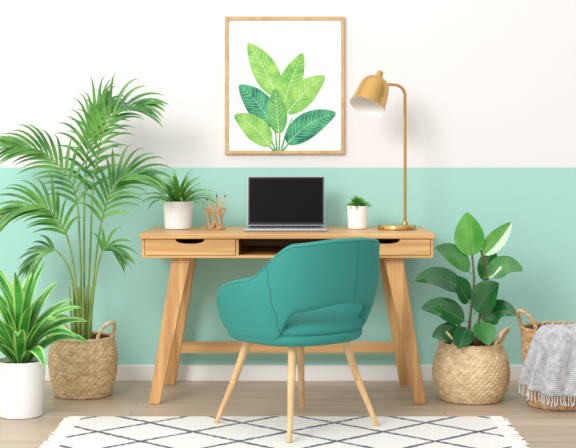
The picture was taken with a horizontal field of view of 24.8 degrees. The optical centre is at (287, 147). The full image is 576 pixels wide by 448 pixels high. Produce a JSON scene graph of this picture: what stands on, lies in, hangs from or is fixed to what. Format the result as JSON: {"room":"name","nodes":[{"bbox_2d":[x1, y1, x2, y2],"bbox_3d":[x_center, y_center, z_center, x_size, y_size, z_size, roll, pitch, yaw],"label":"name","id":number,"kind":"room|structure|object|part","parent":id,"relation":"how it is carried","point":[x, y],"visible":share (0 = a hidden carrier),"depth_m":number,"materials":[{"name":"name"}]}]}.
{"room":"home office","nodes":[
{"label":"home office","id":0,"kind":"room"},
{"bbox_2d":[0,0,575,364],"bbox_3d":[0.000,-0.460,6.476,10.000,3.200,0.100,0,0,0],"label":"wall","id":1,"kind":"structure","parent":0,"point":[489,86],"depth_m":6.43,"materials":[{"name":"white paint"}]},
{"bbox_2d":[45,365,522,380],"bbox_3d":[0.000,1.101,6.418,10.000,0.078,0.016,0,0,0],"label":"baseboard","id":2,"kind":"structure","parent":1,"relation":"attached to","point":[124,372],"depth_m":6.41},
{"bbox_2d":[225,17,343,153],"bbox_3d":[-0.017,-0.306,6.415,0.584,0.672,0.021,0,0,0],"label":"framed picture","id":3,"kind":"object","parent":1,"relation":"attached to","point":[284,76],"visible":1,"depth_m":6.42,"materials":[{"name":"white paper"}]},
{"bbox_2d":[0,381,575,447],"bbox_3d":[0.000,1.190,1.976,10.000,0.100,9.100,0,0,0],"label":"floor","id":4,"kind":"structure","parent":0,"point":[540,428],"depth_m":5.80,"materials":[{"name":"brown wood"}]},
{"bbox_2d":[0,259,87,418],"bbox_3d":[-1.145,0.808,5.585,0.583,0.661,0.604,0,0,0],"label":"potted plant","id":5,"kind":"object","parent":4,"relation":"on","point":[22,370],"visible":1,"depth_m":5.53,"materials":[{"name":"green plant"}]},
{"bbox_3d":[-1.138,1.020,5.586,0.210,0.237,0.210,0,0,0],"label":"pot","id":6,"kind":"part","parent":5,"relation":"part of","materials":[{"name":"white ceramic"}]},
{"bbox_2d":[48,318,117,399],"bbox_3d":[-0.948,0.962,6.056,0.324,0.353,0.320,0,0,0],"label":"basket","id":7,"kind":"object","parent":4,"relation":"on","point":[78,370],"depth_m":5.93,"materials":[{"name":"wicker"}]},
{"bbox_2d":[0,73,172,399],"bbox_3d":[-0.962,0.397,6.032,0.879,1.482,0.371,0,0,0],"label":"potted palm","id":8,"kind":"object","parent":4,"relation":"on","point":[78,370],"visible":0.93,"depth_m":5.99,"materials":[{"name":"plant"}]},
{"bbox_2d":[39,416,529,447],"bbox_3d":[-0.010,1.135,4.805,1.865,0.009,1.462,0,0,0],"label":"area rug","id":9,"kind":"object","parent":4,"relation":"on","point":[73,431],"visible":1,"depth_m":5.22,"materials":[{"name":"white fabric"}]},
{"bbox_2d":[214,237,379,442],"bbox_3d":[0.063,0.744,5.335,0.613,0.785,0.577,0,0,-40],"label":"armchair","id":10,"kind":"object","parent":9,"relation":"on","point":[317,293],"visible":1,"depth_m":5.12,"materials":[{"name":"teal fabric"}]},
{"bbox_3d":[-0.222,0.948,5.396,0.165,0.378,0.035,0,0,8],"label":"leg","id":11,"kind":"part","parent":10,"relation":"part of","materials":[{"name":"brown wood"}]},
{"bbox_3d":[0.015,0.948,5.114,0.035,0.378,0.165,0,0,2],"label":"leg","id":12,"kind":"part","parent":10,"relation":"part of","materials":[{"name":"brown wood"}]},
{"bbox_3d":[0.043,0.756,5.359,0.510,0.051,0.480,0,0,-40],"label":"seat","id":13,"kind":"part","parent":10,"relation":"part of","materials":[{"name":"teal fabric"}]},
{"bbox_3d":[0.053,0.948,5.626,0.035,0.378,0.165,0,0,2],"label":"leg","id":14,"kind":"part","parent":10,"relation":"part of","materials":[{"name":"brown wood"}]},
{"bbox_2d":[281,309,362,335],"bbox_3d":[0.043,0.708,5.359,0.510,0.057,0.480,0,0,-40],"label":"seat cushion","id":15,"kind":"object","parent":10,"relation":"on","point":[318,322],"depth_m":5.20,"materials":[{"name":"teal fabric"}]},
{"bbox_3d":[0.290,0.948,5.345,0.165,0.378,0.035,0,0,8],"label":"leg","id":16,"kind":"part","parent":10,"relation":"part of","materials":[{"name":"brown wood"}]},
{"bbox_2d":[139,226,435,403],"bbox_3d":[-0.003,0.761,6.104,1.315,0.758,0.585,0,0,0],"label":"writing desk","id":17,"kind":"object","parent":4,"relation":"on","point":[184,246],"visible":0.83,"depth_m":5.86,"materials":[{"name":"brown wood"}]},
{"bbox_3d":[-0.529,0.815,5.878,0.201,0.651,0.072,0,0,-19],"label":"leg","id":18,"kind":"part","parent":17,"relation":"part of","materials":[{"name":"brown wood"}]},
{"bbox_2d":[141,169,218,229],"bbox_3d":[-0.515,0.237,6.173,0.352,0.287,0.360,0,0,-38],"label":"potted plant","id":19,"kind":"object","parent":17,"relation":"on","point":[177,211],"visible":0.97,"depth_m":6.13,"materials":[{"name":"green plant"}]},
{"bbox_3d":[-0.518,0.316,6.176,0.142,0.131,0.142,0,0,0],"label":"pot","id":20,"kind":"part","parent":19,"relation":"part of","materials":[{"name":"white ceramic"}]},
{"bbox_3d":[-0.513,0.815,6.302,0.156,0.651,0.062,0,0,0],"label":"leg","id":21,"kind":"part","parent":17,"relation":"part of","materials":[{"name":"brown wood"}]},
{"bbox_3d":[-0.435,0.440,6.063,0.402,0.070,0.486,0,0,0],"label":"drawer","id":22,"kind":"part","parent":17,"relation":"part of","materials":[{"name":"brown wood"}]},
{"bbox_2d":[204,208,225,229],"bbox_3d":[-0.342,0.331,6.146,0.106,0.100,0.093,0,0,0],"label":"pencil holder","id":23,"kind":"object","parent":17,"relation":"on","point":[208,209],"visible":1,"depth_m":6.12,"materials":[{"name":"beige wood"}]},
{"bbox_2d":[206,197,217,227],"bbox_3d":[-0.356,0.303,6.149,0.058,0.147,0.009,0,0,-5],"label":"pencil","id":24,"kind":"object","parent":23,"relation":"in","point":[206,197],"visible":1,"depth_m":6.14,"materials":[{"name":"brown wood"}]},
{"bbox_2d":[214,194,216,227],"bbox_3d":[-0.339,0.295,6.164,0.009,0.160,0.018,0,0,37],"label":"pencil","id":25,"kind":"object","parent":23,"relation":"in","point":[216,194],"visible":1,"depth_m":6.16,"materials":[{"name":"brown wood"}]},
{"bbox_2d":[212,195,225,227],"bbox_3d":[-0.324,0.296,6.146,0.069,0.161,0.009,0,0,-8],"label":"pencil","id":26,"kind":"object","parent":23,"relation":"in","point":[225,195],"visible":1,"depth_m":6.14,"materials":[{"name":"brown wood"}]},
{"bbox_2d":[244,176,327,231],"bbox_3d":[-0.009,0.258,6.096,0.380,0.246,0.291,0,0,0],"label":"laptop","id":27,"kind":"object","parent":17,"relation":"on","point":[274,203],"visible":1,"depth_m":6.21,"materials":[{"name":"metal"}]},
{"bbox_2d":[344,195,371,228],"bbox_3d":[0.325,0.301,6.184,0.126,0.159,0.120,0,0,-34],"label":"potted plant","id":28,"kind":"object","parent":17,"relation":"on","point":[357,210],"visible":1,"depth_m":6.14,"materials":[{"name":"green plant"}]},
{"bbox_3d":[0.327,0.327,6.176,0.100,0.109,0.100,0,0,0],"label":"pot","id":29,"kind":"part","parent":28,"relation":"part of","materials":[{"name":"white ceramic"}]},
{"bbox_2d":[350,70,416,229],"bbox_3d":[0.445,0.008,6.107,0.335,0.745,0.182,0,0,-31],"label":"desk lamp","id":30,"kind":"object","parent":17,"relation":"on","point":[370,97],"visible":1,"depth_m":6.12,"materials":[{"name":"gold metal"}]},
{"bbox_3d":[0.378,-0.254,6.073,0.184,0.220,0.188,0,0,0],"label":"lamp shade","id":31,"kind":"part","parent":30,"relation":"part of","materials":[{"name":"gold metal"}]},
{"bbox_3d":[0.509,0.815,6.302,0.156,0.651,0.062,0,0,0],"label":"leg","id":32,"kind":"part","parent":17,"relation":"part of","materials":[{"name":"brown wood"}]},
{"bbox_3d":[0.433,0.440,6.063,0.395,0.070,0.486,0,0,0],"label":"drawer","id":33,"kind":"part","parent":17,"relation":"part of","materials":[{"name":"brown wood"}]},
{"bbox_3d":[0.525,0.815,5.878,0.201,0.651,0.072,0,0,19],"label":"leg","id":34,"kind":"part","parent":17,"relation":"part of","materials":[{"name":"brown wood"}]},
{"bbox_2d":[414,212,522,404],"bbox_3d":[0.833,0.714,5.905,0.403,0.848,0.418,0,0,34],"label":"rubber plant","id":35,"kind":"object","parent":4,"relation":"on","point":[468,369],"visible":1,"depth_m":5.87,"materials":[{"name":"green plant"}]},
{"bbox_3d":[0.831,0.698,5.946,0.036,0.454,0.016,0,0,0],"label":"stem","id":36,"kind":"part","parent":35,"relation":"part of","materials":[{"name":"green plant"}]},
{"bbox_3d":[0.873,0.696,5.963,0.067,0.470,0.042,0,0,0],"label":"stem","id":37,"kind":"part","parent":35,"relation":"part of","materials":[{"name":"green plant"}]},
{"bbox_2d":[432,327,510,404],"bbox_3d":[0.830,0.969,5.946,0.354,0.338,0.354,0,0,0],"label":"basket","id":38,"kind":"object","parent":4,"relation":"on","point":[468,369],"depth_m":5.81,"materials":[{"name":"wicker"}]},
{"bbox_2d":[516,308,575,410],"bbox_3d":[1.213,0.922,5.826,0.364,0.433,0.364,0,0,22],"label":"wicker basket","id":39,"kind":"object","parent":4,"relation":"on","point":[528,330],"visible":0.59,"depth_m":5.75,"materials":[{"name":"beige wicker"}]},
{"bbox_3d":[1.042,0.758,5.764,0.058,0.106,0.147,0,0,-19],"label":"handle","id":40,"kind":"part","parent":39,"relation":"part of","materials":[{"name":"brown wicker"}]},
{"bbox_2d":[518,324,575,406],"bbox_3d":[1.181,0.934,5.686,0.296,0.349,0.216,0,0,-21],"label":"throw blanket","id":41,"kind":"object","parent":39,"relation":"on","point":[549,366],"visible":1,"depth_m":5.64,"materials":[{"name":"grey fabric"}]}
]}

